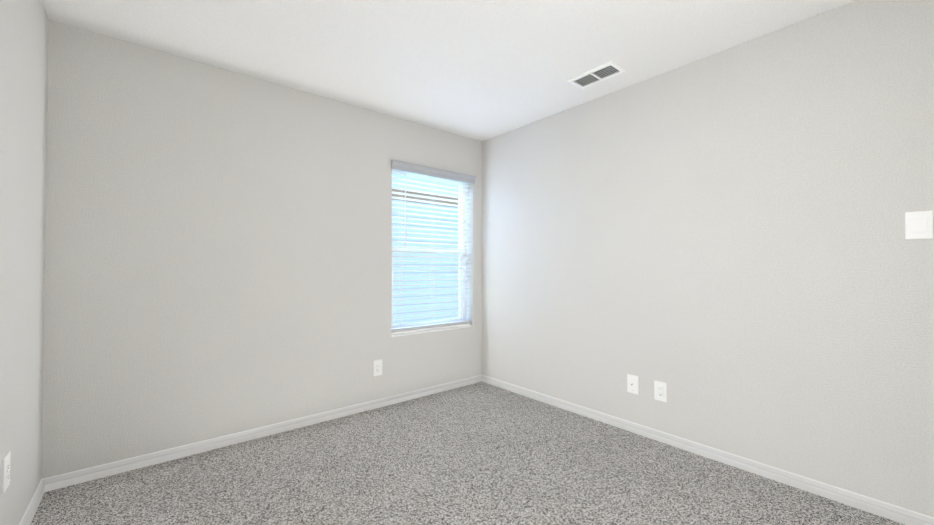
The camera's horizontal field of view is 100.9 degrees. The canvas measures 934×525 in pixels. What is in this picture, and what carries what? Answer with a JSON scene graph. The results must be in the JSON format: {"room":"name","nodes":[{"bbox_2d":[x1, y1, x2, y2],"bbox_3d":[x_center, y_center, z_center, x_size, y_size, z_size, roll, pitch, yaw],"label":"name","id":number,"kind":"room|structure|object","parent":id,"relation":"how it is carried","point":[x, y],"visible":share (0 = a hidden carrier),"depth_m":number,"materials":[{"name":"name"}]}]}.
{"room":"empty bedroom","nodes":[
{"label":"empty bedroom","id":0,"kind":"room"},
{"bbox_2d":[0,0,48,524],"bbox_3d":[-1.141,-0.067,0.620,0.160,2.440,3.430,1,-1,-40],"label":"wall","id":1,"kind":"structure","parent":0,"point":[24,39],"depth_m":1.62,"materials":[{"name":"paint"}]},
{"bbox_2d":[2,451,10,493],"bbox_3d":[-1.738,0.791,1.457,0.010,0.127,0.080,1,-1,-40],"label":"outlet","id":2,"kind":"object","parent":1,"relation":"attached to","point":[6,473],"visible":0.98,"depth_m":1.45,"materials":[{"name":"white plastic"}]},
{"bbox_2d":[19,477,50,524],"bbox_3d":[-1.125,1.122,0.720,0.014,0.066,3.270,1,-1,-40],"label":"baseboard","id":3,"kind":"structure","parent":1,"relation":"attached to","point":[44,486],"depth_m":1.83,"materials":[{"name":"paint"}]},
{"bbox_2d":[42,20,481,478],"bbox_3d":[-1.063,-0.031,3.020,3.350,2.440,0.160,1,-1,-40],"label":"wall","id":4,"kind":"structure","parent":0,"point":[218,251],"depth_m":2.45,"materials":[{"name":"paint"}]},
{"bbox_2d":[51,375,482,490],"bbox_3d":[-1.007,1.155,2.935,2.970,0.066,0.014,1,-1,-40],"label":"baseboard","id":5,"kind":"structure","parent":4,"relation":"attached to","point":[96,472],"depth_m":2.50,"materials":[{"name":"paint"}]},
{"bbox_2d":[373,359,381,375],"bbox_3d":[-0.733,0.867,3.171,0.080,0.127,0.010,1,-1,-40],"label":"outlet","id":6,"kind":"object","parent":4,"relation":"attached to","point":[377,367],"visible":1,"depth_m":3.17,"materials":[{"name":"white plastic"}]},
{"bbox_2d":[391,169,470,334],"bbox_3d":[-0.349,-0.106,3.633,0.910,1.490,0.133,1,-1,-40],"label":"window","id":7,"kind":"structure","parent":4,"relation":"in","point":[460,251],"depth_m":3.62,"materials":[{"name":"white plastic"}]},
{"bbox_2d":[391,325,472,336],"bbox_3d":[-0.324,0.632,3.591,0.908,0.012,0.103,1,-1,-40],"label":"window sill","id":8,"kind":"structure","parent":4,"relation":"attached to","point":[412,333],"depth_m":3.52,"materials":[{"name":"white wood"}]},
{"bbox_2d":[391,159,475,183],"bbox_3d":[-0.278,-0.828,3.558,0.930,0.074,0.028,1,-1,-40],"label":"blind valance","id":9,"kind":"object","parent":4,"relation":"attached to","point":[423,170],"visible":0.89,"depth_m":3.51,"materials":[{"name":"grey plastic"}]},
{"bbox_2d":[398,171,405,327],"bbox_3d":[-0.574,-0.105,3.381,0.076,1.411,0.027,0,-1,23],"label":"blind cord","id":10,"kind":"object","parent":9,"relation":"hanging from","point":[405,171],"depth_m":3.38,"materials":[{"name":"white fabric"}]},
{"bbox_2d":[430,249,430,323],"bbox_3d":[-0.322,-0.100,3.605,0.009,1.408,0.056,1,-1,-40],"label":"blind cord","id":11,"kind":"object","parent":9,"relation":"hanging from","point":[430,249],"depth_m":3.62,"materials":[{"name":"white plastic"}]},
{"bbox_2d":[466,183,467,258],"bbox_3d":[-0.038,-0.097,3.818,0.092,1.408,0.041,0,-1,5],"label":"blind cord","id":12,"kind":"object","parent":9,"relation":"hanging from","point":[467,183],"depth_m":3.83,"materials":[{"name":"white plastic"}]},
{"bbox_2d":[42,0,855,141],"bbox_3d":[0.034,-1.345,1.721,3.350,0.150,3.590,1,-1,-40],"label":"ceiling","id":13,"kind":"structure","parent":0,"point":[477,70],"depth_m":2.20,"materials":[{"name":"paint"}]},
{"bbox_2d":[567,60,625,88],"bbox_3d":[0.866,-1.251,2.588,0.180,0.013,0.335,1,-1,-40],"label":"ceiling vent","id":14,"kind":"object","parent":13,"relation":"in","point":[607,70],"visible":1,"depth_m":2.57,"materials":[{"name":"white metal"}]},
{"bbox_2d":[30,382,904,524],"bbox_3d":[0.034,1.220,1.683,3.350,0.100,3.590,1,-1,-40],"label":"floor","id":15,"kind":"structure","parent":0,"point":[481,453],"depth_m":2.07,"materials":[{"name":"carpet"}]},
{"bbox_2d":[482,0,933,517],"bbox_3d":[1.304,-0.036,2.654,0.179,2.440,3.430,1,-1,-40],"label":"wall","id":16,"kind":"structure","parent":0,"point":[728,253],"depth_m":2.18,"materials":[{"name":"paint"}]},
{"bbox_2d":[654,380,666,401],"bbox_3d":[1.280,0.853,2.552,0.010,0.127,0.080,1,-1,-40],"label":"outlet","id":17,"kind":"object","parent":16,"relation":"attached to","point":[660,391],"visible":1,"depth_m":2.55,"materials":[{"name":"white plastic"}]},
{"bbox_2d":[483,375,933,524],"bbox_3d":[1.193,1.151,2.648,0.014,0.066,3.270,1,-1,-40],"label":"baseboard","id":18,"kind":"structure","parent":16,"relation":"attached to","point":[874,506],"depth_m":2.18,"materials":[{"name":"paint"}]},
{"bbox_2d":[905,210,932,238],"bbox_3d":[1.996,-0.165,1.704,0.012,0.122,0.080,1,-1,-40],"label":"light switch","id":19,"kind":"object","parent":16,"relation":"attached to","point":[918,224],"visible":1,"depth_m":1.70,"materials":[{"name":"white plastic"}]},
{"label":"outside","id":20,"kind":"structure","parent":0,"visible":0},
{"bbox_3d":[-8.979,1.823,20.304,37.000,0.150,36.560,1,-1,-40],"label":"ground","id":21,"kind":"structure","parent":20,"visible":0},
{"bbox_2d":[392,189,458,324],"bbox_3d":[-1.609,-0.011,10.690,24.800,3.270,6.870,1,-1,-40],"label":"neighbouring house","id":22,"kind":"structure","parent":21,"relation":"on","point":[426,314],"depth_m":7.46,"materials":[{"name":"white"}]}
]}

